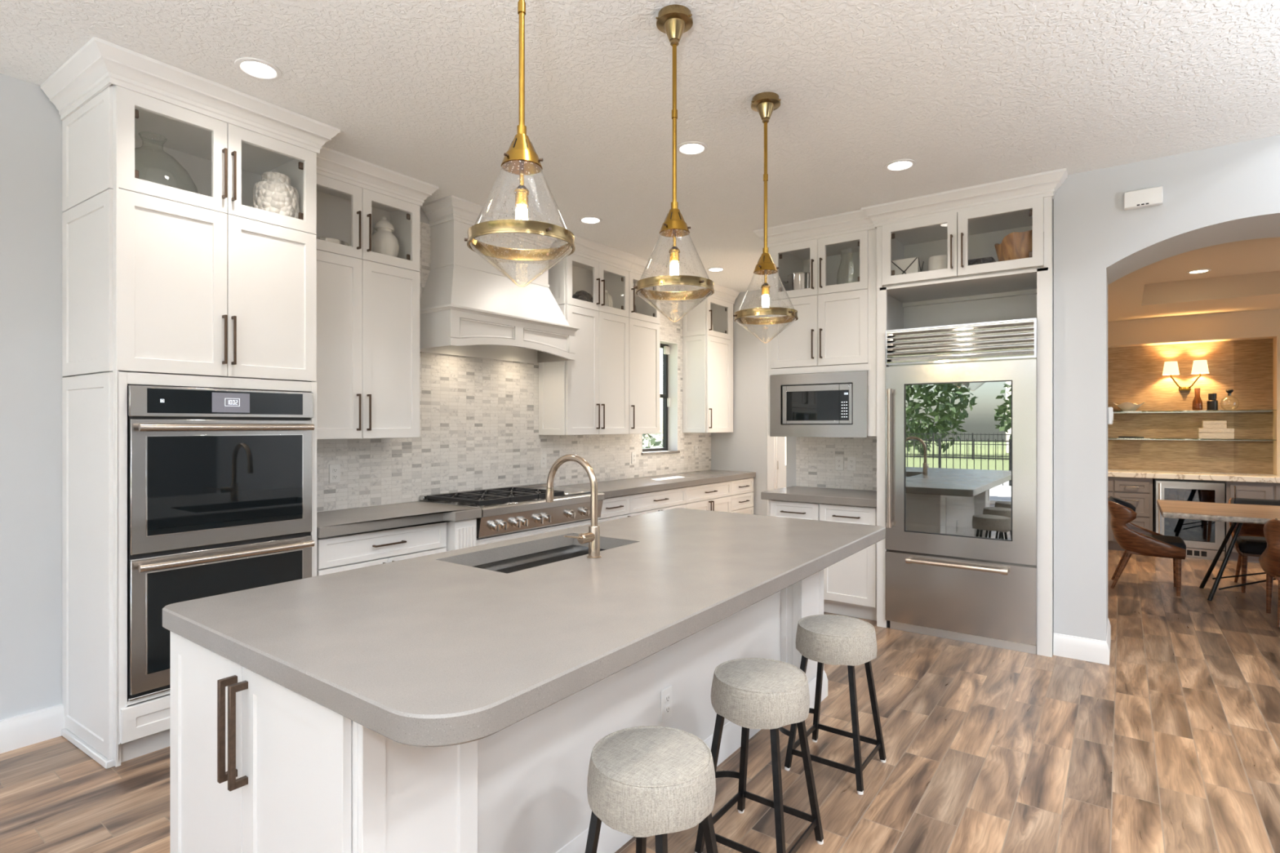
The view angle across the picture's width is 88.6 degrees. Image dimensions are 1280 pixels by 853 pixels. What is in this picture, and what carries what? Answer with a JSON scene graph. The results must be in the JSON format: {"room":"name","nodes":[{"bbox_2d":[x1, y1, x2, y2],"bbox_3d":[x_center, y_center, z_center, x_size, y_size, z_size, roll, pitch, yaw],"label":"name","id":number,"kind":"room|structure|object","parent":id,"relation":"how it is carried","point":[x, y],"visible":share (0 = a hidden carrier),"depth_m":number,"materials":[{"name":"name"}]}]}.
{"room":"kitchen","nodes":[
{"label":"kitchen","id":0,"kind":"room"},
{"bbox_2d":[0,73,703,719],"bbox_3d":[-2.467,-0.060,3.583,0.160,3.020,11.250,0,0,36],"label":"wall","id":1,"kind":"structure","parent":0,"point":[31,212],"depth_m":3.00,"materials":[{"name":"grey paint"}]},
{"bbox_2d":[0,703,65,753],"bbox_3d":[-4.151,1.381,1.128,0.036,0.137,4.900,0,0,36],"label":"baseboard","id":2,"kind":"structure","parent":1,"relation":"attached to","point":[30,728],"depth_m":2.98,"materials":[{"name":"white paint"}]},
{"bbox_2d":[315,146,438,439],"bbox_3d":[-1.750,-0.745,4.067,0.402,1.649,0.897,0,0,36],"label":"upper cabinet","id":3,"kind":"object","parent":1,"relation":"attached to","point":[367,381],"visible":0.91,"depth_m":4.01,"materials":[{"name":"white paint"}]},
{"bbox_2d":[316,236,349,246],"bbox_3d":[-1.893,-1.060,3.967,0.252,0.090,0.252,0,0,36],"label":"metal bowl","id":4,"kind":"object","parent":3,"relation":"in","point":[328,239],"visible":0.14,"depth_m":3.88,"materials":[{"name":"silver metal"}]},
{"bbox_2d":[371,216,399,257],"bbox_3d":[-1.660,-1.185,4.259,0.184,0.341,0.184,0,0,36],"label":"ginger jar","id":5,"kind":"object","parent":3,"relation":"in","point":[384,242],"visible":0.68,"depth_m":4.20,"materials":[{"name":"white ceramic"}]},
{"bbox_2d":[419,195,579,364],"bbox_3d":[-1.052,-1.047,4.979,0.446,1.044,1.288,0,0,36],"label":"range hood","id":6,"kind":"object","parent":1,"relation":"attached to","point":[468,308],"visible":0.94,"depth_m":4.74,"materials":[{"name":"white paint"}]},
{"bbox_2d":[316,221,711,511],"bbox_3d":[-0.659,-0.457,5.900,0.008,1.986,5.125,0,0,36],"label":"wall tiles","id":7,"kind":"structure","parent":1,"relation":"attached to","point":[479,417],"depth_m":5.08,"materials":[{"name":"tile"}]},
{"bbox_2d":[328,463,340,483],"bbox_3d":[-1.931,0.304,4.154,0.010,0.118,0.072,0,0,36],"label":"outlet","id":8,"kind":"object","parent":7,"relation":"attached to","point":[334,469],"visible":1,"depth_m":4.15,"materials":[{"name":"white plastic"}]},
{"bbox_2d":[540,453,546,467],"bbox_3d":[-0.831,0.304,5.650,0.010,0.118,0.072,0,0,36],"label":"outlet","id":9,"kind":"object","parent":7,"relation":"attached to","point":[543,456],"visible":1,"depth_m":5.65,"materials":[{"name":"white plastic"}]},
{"bbox_2d":[631,452,635,463],"bbox_3d":[-0.061,0.330,6.698,0.010,0.118,0.072,0,0,36],"label":"outlet","id":10,"kind":"object","parent":7,"relation":"attached to","point":[633,454],"visible":1,"depth_m":6.69,"materials":[{"name":"white plastic"}]},
{"bbox_2d":[538,233,636,435],"bbox_3d":[-0.474,-0.745,5.802,0.402,1.649,0.940,0,0,36],"label":"upper cabinet","id":11,"kind":"object","parent":1,"relation":"attached to","point":[588,394],"visible":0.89,"depth_m":5.71,"materials":[{"name":"white paint"}]},
{"bbox_2d":[572,290,592,302],"bbox_3d":[-0.513,-1.091,5.805,0.169,0.200,0.264,0,0,36],"label":"ornament","id":12,"kind":"object","parent":11,"relation":"in","point":[580,295],"visible":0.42,"depth_m":5.74,"materials":[{"name":"grey"}]},
{"bbox_2d":[604,289,613,306],"bbox_3d":[-0.334,-1.133,6.079,0.166,0.236,0.166,0,0,36],"label":"ribbed vase","id":13,"kind":"object","parent":11,"relation":"on","point":[608,300],"visible":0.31,"depth_m":6.03,"materials":[{"name":"white ceramic"}]},
{"bbox_2d":[629,256,670,434],"bbox_3d":[-0.021,-0.745,6.419,0.402,1.649,0.587,0,0,36],"label":"upper cabinet","id":14,"kind":"object","parent":1,"relation":"attached to","point":[644,324],"visible":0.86,"depth_m":6.32,"materials":[{"name":"white paint"}]},
{"bbox_2d":[640,340,679,455],"bbox_3d":[0.163,-0.307,7.135,0.190,1.228,0.710,0,0,36],"label":"window","id":15,"kind":"structure","parent":1,"relation":"in","point":[669,396],"depth_m":7.40,"materials":[{"name":"black"}]},
{"bbox_2d":[679,283,739,432],"bbox_3d":[0.804,-0.745,7.540,0.402,1.649,0.694,0,0,36],"label":"upper cabinet","id":16,"kind":"object","parent":1,"relation":"attached to","point":[707,353],"visible":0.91,"depth_m":7.40,"materials":[{"name":"white paint"}]},
{"bbox_2d":[0,0,1279,292],"bbox_3d":[-0.525,-2.035,2.155,5.000,0.930,11.250,0,0,36],"label":"ceiling","id":17,"kind":"structure","parent":0,"point":[972,92],"depth_m":2.99,"materials":[{"name":"white paint"}]},
{"bbox_2d":[234,57,281,79],"bbox_3d":[-1.678,-1.566,2.887,0.180,0.008,0.180,0,0,36],"label":"recessed light","id":18,"kind":"object","parent":17,"relation":"in","point":[258,68],"visible":1,"depth_m":2.88,"materials":[{"name":"white paint"}]},
{"bbox_2d":[464,0,575,287],"bbox_3d":[-0.335,-0.983,1.872,0.306,1.172,0.307,0,0,36],"label":"pendant lamp","id":19,"kind":"object","parent":17,"relation":"hanging from","point":[521,158],"visible":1,"depth_m":1.86,"materials":[{"name":"gold metal"}]},
{"bbox_2d":[514,159,529,207],"bbox_3d":[-0.337,-0.723,1.871,0.043,0.194,0.043,0,0,36],"label":"socket","id":20,"kind":"object","parent":19,"relation":"attached to","point":[518,198],"depth_m":1.86,"materials":[{"name":"gold metal"}]},
{"bbox_2d":[578,216,602,223],"bbox_3d":[-0.377,-1.566,5.007,0.180,0.008,0.180,0,0,36],"label":"recessed light","id":21,"kind":"object","parent":17,"relation":"in","point":[586,220],"visible":1,"depth_m":5.00,"materials":[{"name":"white paint"}]},
{"bbox_2d":[633,4,714,322],"bbox_3d":[0.134,-0.983,2.510,0.306,1.172,0.307,0,0,36],"label":"pendant lamp","id":22,"kind":"object","parent":17,"relation":"hanging from","point":[673,20],"visible":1,"depth_m":2.49,"materials":[{"name":"gold metal"}]},
{"bbox_2d":[668,228,679,262],"bbox_3d":[0.132,-0.723,2.509,0.043,0.194,0.043,0,0,36],"label":"socket","id":23,"kind":"object","parent":22,"relation":"attached to","point":[673,232],"depth_m":2.50,"materials":[{"name":"gold metal"}]},
{"bbox_2d":[676,141,707,155],"bbox_3d":[0.293,-1.566,3.713,0.180,0.008,0.180,0,0,36],"label":"recessed light","id":24,"kind":"object","parent":17,"relation":"in","point":[690,148],"visible":0.97,"depth_m":3.71,"materials":[{"name":"white paint"}]},
{"bbox_2d":[706,266,724,271],"bbox_3d":[0.763,-1.566,6.592,0.180,0.008,0.180,0,0,36],"label":"recessed light","id":25,"kind":"object","parent":17,"relation":"in","point":[714,268],"visible":1,"depth_m":6.59,"materials":[{"name":"white paint"}]},
{"bbox_2d":[733,92,798,342],"bbox_3d":[0.605,-0.983,3.151,0.306,1.172,0.307,0,0,36],"label":"pendant lamp","id":26,"kind":"object","parent":17,"relation":"hanging from","point":[763,103],"visible":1,"depth_m":3.13,"materials":[{"name":"gold metal"}]},
{"bbox_2d":[760,269,769,295],"bbox_3d":[0.603,-0.723,3.150,0.043,0.194,0.043,0,0,36],"label":"socket","id":27,"kind":"object","parent":26,"relation":"attached to","point":[765,286],"depth_m":3.14,"materials":[{"name":"gold metal"}]},
{"bbox_2d":[884,159,915,171],"bbox_3d":[1.566,-1.566,3.954,0.180,0.008,0.180,0,0,36],"label":"recessed light","id":28,"kind":"object","parent":17,"relation":"in","point":[899,165],"visible":1,"depth_m":3.95,"materials":[{"name":"white paint"}]},
{"bbox_2d":[0,549,1279,852],"bbox_3d":[2.553,1.500,1.784,10.400,0.100,14.300,0,0,36],"label":"floor","id":29,"kind":"structure","parent":0,"point":[1171,745],"depth_m":2.86,"materials":[{"name":"brown wood"}]},
{"bbox_2d":[40,35,340,768],"bbox_3d":[-2.180,-0.059,3.253,0.690,3.019,1.061,0,0,36],"label":"tall cabinet","id":30,"kind":"object","parent":29,"relation":"on","point":[166,283],"visible":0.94,"depth_m":2.98,"materials":[{"name":"white paint"}]},
{"bbox_2d":[127,385,314,701],"bbox_3d":[-2.123,0.501,3.242,0.579,1.347,0.785,0,0,36],"label":"double oven","id":31,"kind":"object","parent":30,"relation":"in","point":[220,480],"visible":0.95,"depth_m":3.02,"materials":[{"name":"silver metal"}]},
{"bbox_2d":[253,171,299,218],"bbox_3d":[-1.912,-1.163,3.451,0.214,0.298,0.214,0,0,36],"label":"vase","id":32,"kind":"object","parent":30,"relation":"in","point":[274,193],"visible":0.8,"depth_m":3.37,"materials":[{"name":"white ceramic"}]},
{"bbox_2d":[316,518,476,576],"bbox_3d":[-1.616,1.024,4.041,0.665,0.853,1.010,0,0,36],"label":"base cabinet","id":33,"kind":"object","parent":29,"relation":"on","point":[335,554],"visible":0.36,"depth_m":3.82,"materials":[{"name":"white paint"}]},
{"bbox_2d":[316,501,481,538],"bbox_3d":[-1.602,0.566,4.033,0.683,0.060,1.029,0,0,36],"label":"countertop","id":34,"kind":"structure","parent":33,"relation":"on","point":[332,523],"depth_m":3.95,"materials":[{"name":"grey stone"}]},
{"bbox_2d":[419,483,604,538],"bbox_3d":[-0.916,0.616,4.945,0.700,0.245,1.240,0,0,36],"label":"rangetop","id":35,"kind":"object","parent":34,"relation":"on","point":[515,508],"visible":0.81,"depth_m":4.67,"materials":[{"name":"silver metal"}]},
{"bbox_2d":[169,568,827,852],"bbox_3d":[-0.207,1.024,2.721,1.010,0.852,2.733,0,0,36],"label":"base cabinet","id":36,"kind":"object","parent":29,"relation":"on","point":[257,765],"visible":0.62,"depth_m":1.80,"materials":[{"name":"white paint"}]},
{"bbox_2d":[162,507,885,746],"bbox_3d":[-0.056,0.566,2.724,1.371,0.060,2.886,0,0,36],"label":"countertop","id":37,"kind":"structure","parent":36,"relation":"on","point":[436,650],"depth_m":1.85,"materials":[{"name":"grey stone"}]},
{"bbox_2d":[473,544,606,573],"bbox_3d":[-0.408,0.708,2.829,0.444,0.222,0.839,0,0,36],"label":"sink","id":38,"kind":"object","parent":37,"relation":"in","point":[540,558],"visible":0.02,"depth_m":3.08,"materials":[{"name":"silver metal"}]},
{"bbox_2d":[545,453,601,558],"bbox_3d":[-0.327,0.328,2.679,0.297,0.416,0.208,0,0,36],"label":"faucet","id":39,"kind":"object","parent":37,"relation":"on","point":[592,537],"visible":1,"depth_m":2.66,"materials":[{"name":"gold metal"}]},
{"bbox_2d":[660,685,671,722],"bbox_3d":[0.102,1.061,2.502,0.010,0.118,0.072,0,0,36],"label":"outlet","id":40,"kind":"object","parent":36,"relation":"attached to","point":[666,694],"visible":1,"depth_m":2.49,"materials":[{"name":"white plastic"}]},
{"bbox_2d":[665,693,670,703],"bbox_3d":[0.104,1.040,2.500,0.003,0.028,0.032,0,0,36],"label":"socket","id":41,"kind":"object","parent":40,"relation":"attached to","point":[667,695],"depth_m":2.50,"materials":[{"name":"white plastic"}]},
{"bbox_2d":[665,704,670,714],"bbox_3d":[0.104,1.082,2.500,0.003,0.028,0.032,0,0,36],"label":"socket","id":42,"kind":"object","parent":40,"relation":"attached to","point":[667,706],"depth_m":2.50,"materials":[{"name":"white plastic"}]},
{"bbox_2d":[476,518,598,546],"bbox_3d":[-0.940,1.098,4.963,0.662,0.704,1.240,0,0,36],"label":"base cabinet","id":43,"kind":"object","parent":29,"relation":"on","point":[494,539],"visible":0.09,"depth_m":4.68,"materials":[{"name":"white paint"}]},
{"bbox_2d":[597,495,631,522],"bbox_3d":[-0.448,1.024,5.662,0.627,0.853,0.460,0,0,36],"label":"base cabinet","id":44,"kind":"object","parent":29,"relation":"on","point":[619,507],"visible":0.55,"depth_m":5.52,"materials":[{"name":"white paint"}]},
{"bbox_2d":[585,725,718,852],"bbox_3d":[-0.005,1.148,1.730,0.420,0.607,0.334,0,0,36],"label":"bar stool","id":45,"kind":"object","parent":29,"relation":"on","point":[643,782],"visible":1,"depth_m":1.61,"materials":[{"name":"fabric"}]},
{"bbox_2d":[627,487,685,516],"bbox_3d":[-0.042,1.024,6.213,0.627,0.853,0.909,0,0,36],"label":"base cabinet","id":46,"kind":"object","parent":29,"relation":"on","point":[660,500],"visible":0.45,"depth_m":6.02,"materials":[{"name":"white paint"}]},
{"bbox_2d":[684,480,731,512],"bbox_3d":[0.498,1.024,6.948,0.627,0.853,0.916,0,0,36],"label":"base cabinet","id":47,"kind":"object","parent":29,"relation":"on","point":[716,496],"visible":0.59,"depth_m":6.78,"materials":[{"name":"white paint"}]},
{"bbox_2d":[559,470,755,498],"bbox_3d":[0.264,0.566,6.627,0.616,0.060,2.854,0,0,36],"label":"countertop","id":48,"kind":"structure","parent":47,"relation":"on","point":[614,488],"depth_m":6.32,"materials":[{"name":"grey stone"}]},
{"bbox_2d":[729,477,753,514],"bbox_3d":[0.930,1.024,7.535,0.627,0.853,0.541,0,0,36],"label":"base cabinet","id":49,"kind":"object","parent":29,"relation":"on","point":[742,495],"visible":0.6,"depth_m":7.38,"materials":[{"name":"white paint"}]},
{"bbox_2d":[694,657,823,852],"bbox_3d":[0.377,1.148,2.275,0.420,0.607,0.333,0,0,36],"label":"bar stool","id":50,"kind":"object","parent":29,"relation":"on","point":[750,693],"visible":0.96,"depth_m":2.18,"materials":[{"name":"fabric"}]},
{"bbox_2d":[768,499,876,621],"bbox_3d":[1.555,1.024,5.280,0.880,0.853,0.639,0,0,36],"label":"base cabinet","id":51,"kind":"object","parent":29,"relation":"on","point":[850,584],"visible":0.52,"depth_m":4.94,"materials":[{"name":"white paint"}]},
{"bbox_2d":[760,485,876,507],"bbox_3d":[1.537,0.566,5.289,0.921,0.060,0.639,0,0,36],"label":"countertop","id":52,"kind":"structure","parent":51,"relation":"on","point":[861,498],"depth_m":5.12,"materials":[{"name":"grey stone"}]},
{"bbox_2d":[778,614,886,795],"bbox_3d":[0.801,1.148,2.825,0.422,0.607,0.331,0,0,36],"label":"bar stool","id":53,"kind":"object","parent":29,"relation":"on","point":[828,639],"visible":0.98,"depth_m":2.72,"materials":[{"name":"fabric"}]},
{"bbox_2d":[885,317,1036,654],"bbox_3d":[2.282,0.386,4.623,0.926,2.128,0.670,0,0,36],"label":"refrigerator","id":54,"kind":"object","parent":29,"relation":"on","point":[961,399],"visible":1,"depth_m":4.52,"materials":[{"name":"silver metal"}]},
{"bbox_2d":[861,168,1067,657],"bbox_3d":[2.313,-0.059,4.660,1.242,3.019,0.742,0,0,36],"label":"tall cabinet","id":55,"kind":"object","parent":29,"relation":"on","point":[962,224],"visible":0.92,"depth_m":4.54,"materials":[{"name":"white paint"}]},
{"bbox_2d":[891,257,924,284],"bbox_3d":[1.961,-1.112,4.816,0.194,0.195,0.166,0,0,36],"label":"ornament","id":56,"kind":"object","parent":55,"relation":"in","point":[914,264],"visible":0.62,"depth_m":4.75,"materials":[{"name":"white ceramic"}]},
{"bbox_2d":[928,254,947,271],"bbox_3d":[2.128,-1.105,4.667,0.146,0.182,0.146,0,0,36],"label":"canister","id":57,"kind":"object","parent":55,"relation":"in","point":[935,262],"visible":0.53,"depth_m":4.61,"materials":[{"name":"white ceramic"}]},
{"bbox_2d":[968,256,995,265],"bbox_3d":[2.346,-1.079,4.543,0.195,0.128,0.152,0,0,36],"label":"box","id":58,"kind":"object","parent":55,"relation":"in","point":[987,260],"visible":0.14,"depth_m":4.47,"materials":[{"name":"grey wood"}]},
{"bbox_2d":[994,230,1044,269],"bbox_3d":[2.564,-1.148,4.402,0.322,0.266,0.361,0,0,36],"label":"wooden bowl","id":59,"kind":"object","parent":55,"relation":"in","point":[1015,245],"visible":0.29,"depth_m":4.28,"materials":[{"name":"brown wood"}]},
{"bbox_2d":[1107,476,1152,551],"bbox_3d":[5.616,1.024,7.845,0.795,0.853,0.602,0,0,36],"label":"base cabinet","id":60,"kind":"object","parent":29,"relation":"on","point":[1137,491],"visible":0.36,"depth_m":7.49,"materials":[{"name":"grey paint"}]},
{"bbox_2d":[1107,469,1279,483],"bbox_3d":[6.171,0.565,7.439,2.310,0.058,0.598,0,0,36],"label":"countertop","id":61,"kind":"structure","parent":60,"relation":"on","point":[1228,477],"depth_m":7.24,"materials":[{"name":"white stone"}]},
{"bbox_2d":[1107,496,1186,596],"bbox_3d":[4.514,1.060,5.881,0.565,0.788,0.528,0,0,36],"label":"dining chair","id":62,"kind":"object","parent":29,"relation":"on","point":[1132,538],"visible":0.98,"depth_m":5.76,"materials":[{"name":"brown wood"}]},
{"bbox_2d":[1142,533,1186,551],"bbox_3d":[4.572,1.052,5.838,0.420,0.107,0.449,0,0,36],"label":"seat cushion","id":63,"kind":"object","parent":62,"relation":"on","point":[1179,544],"depth_m":5.65,"materials":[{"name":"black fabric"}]},
{"bbox_2d":[1152,478,1225,560],"bbox_3d":[6.162,1.024,7.385,0.600,0.852,0.601,0,0,36],"label":"wine fridge","id":64,"kind":"object","parent":29,"relation":"on","point":[1202,539],"visible":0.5,"depth_m":7.32,"materials":[{"name":"silver metal"}]},
{"bbox_2d":[1167,489,1177,500],"bbox_3d":[6.034,0.785,7.430,0.094,0.108,0.094,0,0,36],"label":"wine glass","id":65,"kind":"object","parent":64,"relation":"in","point":[1172,495],"visible":1,"depth_m":7.40,"materials":[{"name":"blue"}]},
{"bbox_2d":[1183,490,1194,501],"bbox_3d":[6.146,0.785,7.347,0.094,0.108,0.094,0,0,36],"label":"wine glass","id":66,"kind":"object","parent":64,"relation":"in","point":[1188,495],"visible":1,"depth_m":7.32,"materials":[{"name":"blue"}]},
{"bbox_2d":[1198,491,1209,502],"bbox_3d":[6.251,0.785,7.270,0.094,0.108,0.094,0,0,36],"label":"wine glass","id":67,"kind":"object","parent":64,"relation":"in","point":[1204,496],"visible":1,"depth_m":7.24,"materials":[{"name":"blue"}]},
{"bbox_2d":[1156,499,1279,600],"bbox_3d":[5.447,1.076,4.994,2.340,0.762,1.218,0,0,36],"label":"dining table","id":68,"kind":"object","parent":29,"relation":"on","point":[1234,513],"visible":0.99,"depth_m":5.41,"materials":[{"name":"brown wood"}]},
{"bbox_2d":[1225,480,1279,563],"bbox_3d":[6.691,1.024,6.911,0.800,0.853,0.372,0,0,36],"label":"base cabinet","id":69,"kind":"object","parent":29,"relation":"on","point":[1264,491],"visible":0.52,"depth_m":6.93,"materials":[{"name":"grey paint"}]},
{"bbox_2d":[1228,497,1279,592],"bbox_3d":[5.541,1.060,5.772,0.528,0.788,0.565,0,0,36],"label":"dining chair","id":70,"kind":"object","parent":29,"relation":"on","point":[1251,540],"visible":0.49,"depth_m":5.90,"materials":[{"name":"brown wood"}]},
{"bbox_2d":[1236,536,1266,555],"bbox_3d":[5.498,1.052,5.713,0.449,0.107,0.420,0,0,36],"label":"seat cushion","id":71,"kind":"object","parent":70,"relation":"on","point":[1246,545],"depth_m":5.66,"materials":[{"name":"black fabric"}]},
{"bbox_2d":[1258,518,1279,627],"bbox_3d":[4.884,1.060,4.772,0.528,0.788,0.565,0,0,36],"label":"dining chair","id":72,"kind":"object","parent":29,"relation":"on","point":[1269,559],"visible":1,"depth_m":4.79,"materials":[{"name":"brown wood"}]},
{"bbox_2d":[711,289,767,515],"bbox_3d":[2.034,-0.060,7.181,2.830,3.020,0.120,0,0,36],"label":"wall","id":73,"kind":"structure","parent":0,"point":[744,449],"depth_m":7.67,"materials":[{"name":"grey paint"}]},
{"bbox_2d":[767,435,777,515],"bbox_3d":[1.899,0.185,7.268,1.010,2.530,0.138,0,0,36],"label":"trim","id":74,"kind":"structure","parent":73,"relation":"attached to","point":[772,442],"depth_m":7.48,"materials":[{"name":"white paint"}]},
{"bbox_2d":[777,436,786,488],"bbox_3d":[1.885,0.230,7.273,0.820,2.420,0.048,0,0,36],"label":"door","id":75,"kind":"structure","parent":73,"relation":"in","point":[781,462],"depth_m":7.46,"materials":[{"name":"white paint"}]},
{"bbox_2d":[786,436,865,490],"bbox_3d":[2.177,-0.060,5.301,2.068,3.020,0.120,0,0,36],"label":"wall","id":76,"kind":"structure","parent":0,"point":[790,441],"depth_m":5.84,"materials":[{"name":"grey paint"}]},
{"bbox_2d":[753,209,876,435],"bbox_3d":[1.506,-0.746,5.274,0.956,1.647,0.707,0,0,36],"label":"upper cabinet","id":77,"kind":"object","parent":76,"relation":"attached to","point":[834,330],"visible":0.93,"depth_m":5.03,"materials":[{"name":"white paint"}]},
{"bbox_2d":[782,271,809,290],"bbox_3d":[1.316,-1.116,5.325,0.234,0.203,0.287,0,0,-18],"label":"stock pot","id":78,"kind":"object","parent":77,"relation":"on","point":[796,281],"visible":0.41,"depth_m":5.22,"materials":[{"name":"silver metal"}]},
{"bbox_2d":[769,370,867,437],"bbox_3d":[1.475,-0.157,5.195,0.766,0.490,0.422,0,0,36],"label":"microwave oven","id":79,"kind":"object","parent":77,"relation":"in","point":[830,409],"visible":0.99,"depth_m":5.02,"materials":[{"name":"silver metal"}]},
{"bbox_2d":[795,435,876,490],"bbox_3d":[1.741,0.293,5.542,0.890,0.486,0.008,0,0,36],"label":"tiles","id":80,"kind":"structure","parent":76,"relation":"attached to","point":[815,455],"depth_m":5.59,"materials":[{"name":"tile"}]},
{"bbox_2d":[835,456,843,470],"bbox_3d":[1.690,0.320,5.567,0.072,0.118,0.010,0,0,36],"label":"outlet","id":81,"kind":"object","parent":80,"relation":"attached to","point":[838,460],"visible":1,"depth_m":5.56,"materials":[{"name":"white plastic"}]},
{"bbox_2d":[847,456,856,471],"bbox_3d":[1.776,0.320,5.504,0.072,0.118,0.010,0,0,36],"label":"outlet","id":82,"kind":"object","parent":80,"relation":"attached to","point":[851,461],"visible":1,"depth_m":5.50,"materials":[{"name":"white plastic"}]},
{"bbox_2d":[1053,134,1279,640],"bbox_3d":[5.436,-0.525,2.457,6.552,3.950,0.600,0,0,36],"label":"wall","id":83,"kind":"structure","parent":0,"point":[1226,193],"depth_m":4.03,"materials":[{"name":"grey paint"}]},
{"bbox_2d":[1053,617,1111,665],"bbox_3d":[2.908,1.381,4.306,0.288,0.137,0.616,0,0,36],"label":"baseboard","id":84,"kind":"structure","parent":83,"relation":"attached to","point":[1085,649],"depth_m":4.07,"materials":[{"name":"white paint"}]},
{"bbox_2d":[1107,407,1113,424],"bbox_3d":[3.147,-0.065,4.388,0.030,0.116,0.090,0,0,36],"label":"wall switch","id":85,"kind":"object","parent":83,"relation":"attached to","point":[1110,413],"visible":1,"depth_m":4.35,"materials":[{"name":"white plastic"}]},
{"bbox_2d":[1124,186,1163,210],"bbox_3d":[2.967,-1.340,3.871,0.182,0.098,0.045,0,0,36],"label":"door chime","id":86,"kind":"object","parent":83,"relation":"attached to","point":[1150,197],"visible":1,"depth_m":3.85,"materials":[{"name":"white plastic"}]},
{"bbox_2d":[1107,338,1272,474],"bbox_3d":[6.220,0.245,7.839,1.935,2.410,0.100,0,0,36],"label":"backsplash","id":87,"kind":"structure","parent":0,"point":[1135,373],"depth_m":7.63,"materials":[{"name":"beige wood"}]},
{"bbox_2d":[1162,360,1208,391],"bbox_3d":[6.309,-0.578,7.594,0.416,0.335,0.187,0,0,36],"label":"wall sconce","id":88,"kind":"object","parent":87,"relation":"attached to","point":[1199,366],"visible":1,"depth_m":7.59,"materials":[{"name":"white fabric"}]},
{"bbox_2d":[1107,437,1276,441],"bbox_3d":[6.121,0.161,7.694,1.909,0.022,0.249,0,0,36],"label":"glass shelf","id":89,"kind":"object","parent":87,"relation":"attached to","point":[1110,438],"visible":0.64,"depth_m":7.53,"materials":[{"name":"clear glass"}]},
{"bbox_2d":[1118,436,1143,438],"bbox_3d":[5.883,0.141,7.863,0.245,0.018,0.160,0,0,36],"label":"tray","id":90,"kind":"object","parent":89,"relation":"on","point":[1118,437],"visible":1,"depth_m":7.80,"materials":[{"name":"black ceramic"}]},
{"bbox_2d":[1197,428,1234,439],"bbox_3d":[6.495,0.090,7.407,0.300,0.118,0.170,0,0,36],"label":"box","id":91,"kind":"object","parent":89,"relation":"on","point":[1202,433],"visible":0.97,"depth_m":7.34,"materials":[{"name":"beige"}]},
{"bbox_2d":[1201,421,1226,428],"bbox_3d":[6.484,-0.011,7.415,0.200,0.084,0.170,0,0,36],"label":"box","id":92,"kind":"object","parent":91,"relation":"on","point":[1205,424],"visible":1,"depth_m":7.35,"materials":[{"name":"beige"}]},
{"bbox_2d":[1113,409,1272,413],"bbox_3d":[6.121,-0.161,7.694,1.909,0.022,0.249,0,0,36],"label":"glass shelf","id":93,"kind":"object","parent":87,"relation":"attached to","point":[1221,411],"visible":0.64,"depth_m":7.61,"materials":[{"name":"clear glass"}]},
{"bbox_2d":[1113,402,1145,411],"bbox_3d":[5.868,-0.226,7.874,0.273,0.106,0.273,0,0,-9],"label":"shell bowl","id":94,"kind":"object","parent":93,"relation":"on","point":[1125,406],"visible":1,"depth_m":7.80,"materials":[{"name":"white ceramic"}]},
{"bbox_2d":[1191,387,1202,410],"bbox_3d":[6.373,-0.301,7.503,0.094,0.252,0.094,0,0,36],"label":"vase","id":95,"kind":"object","parent":93,"relation":"on","point":[1197,405],"visible":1,"depth_m":7.48,"materials":[{"name":"brown glass"}]},
{"bbox_2d":[1206,393,1217,410],"bbox_3d":[6.478,-0.269,7.426,0.096,0.193,0.096,0,0,36],"label":"lidded jar","id":96,"kind":"object","parent":93,"relation":"on","point":[1212,403],"visible":0.9,"depth_m":7.40,"materials":[{"name":"black ceramic"}]},
{"bbox_2d":[1220,389,1233,406],"bbox_3d":[6.595,-0.290,7.340,0.160,0.229,0.160,0,0,36],"label":"decanter","id":97,"kind":"object","parent":93,"relation":"on","point":[1228,391],"visible":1,"depth_m":7.33,"materials":[{"name":"clear glass"}]},
{"bbox_2d":[1107,236,1279,321],"bbox_3d":[5.877,-1.378,5.360,4.320,0.256,4.600,0,0,36],"label":"ceiling","id":98,"kind":"structure","parent":0,"point":[1244,275],"depth_m":6.38,"materials":[{"name":"beige paint"}]},
{"bbox_2d":[1186,268,1211,273],"bbox_3d":[5.303,-1.462,6.229,0.180,0.008,0.180,0,0,36],"label":"recessed light","id":99,"kind":"object","parent":98,"relation":"in","point":[1197,271],"visible":1,"depth_m":6.23,"materials":[{"name":"white paint"}]},
{"bbox_2d":[1107,308,1279,475],"bbox_3d":[7.037,0.100,7.039,4.200,2.700,0.240,0,0,36],"label":"wall","id":100,"kind":"structure","parent":0,"point":[1259,324],"depth_m":7.34,"materials":[{"name":"beige paint"}]},
{"label":"outside","id":101,"kind":"structure","parent":0,"visible":0},
{"bbox_2d":[642,438,662,448],"bbox_3d":[0.000,1.535,0.000,120.000,0.110,120.000,0,0,36],"label":"lawn","id":102,"kind":"structure","parent":101,"point":[646,442],"depth_m":53.72,"materials":[{"name":"green plant"}]},
{"bbox_2d":[642,428,662,448],"bbox_3d":[-1.140,0.520,9.051,1.959,2.019,5.208,0,0,36],"label":"shrub","id":103,"kind":"object","parent":102,"relation":"on","point":[651,439],"visible":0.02,"depth_m":10.23,"materials":[{"name":"green plant"}]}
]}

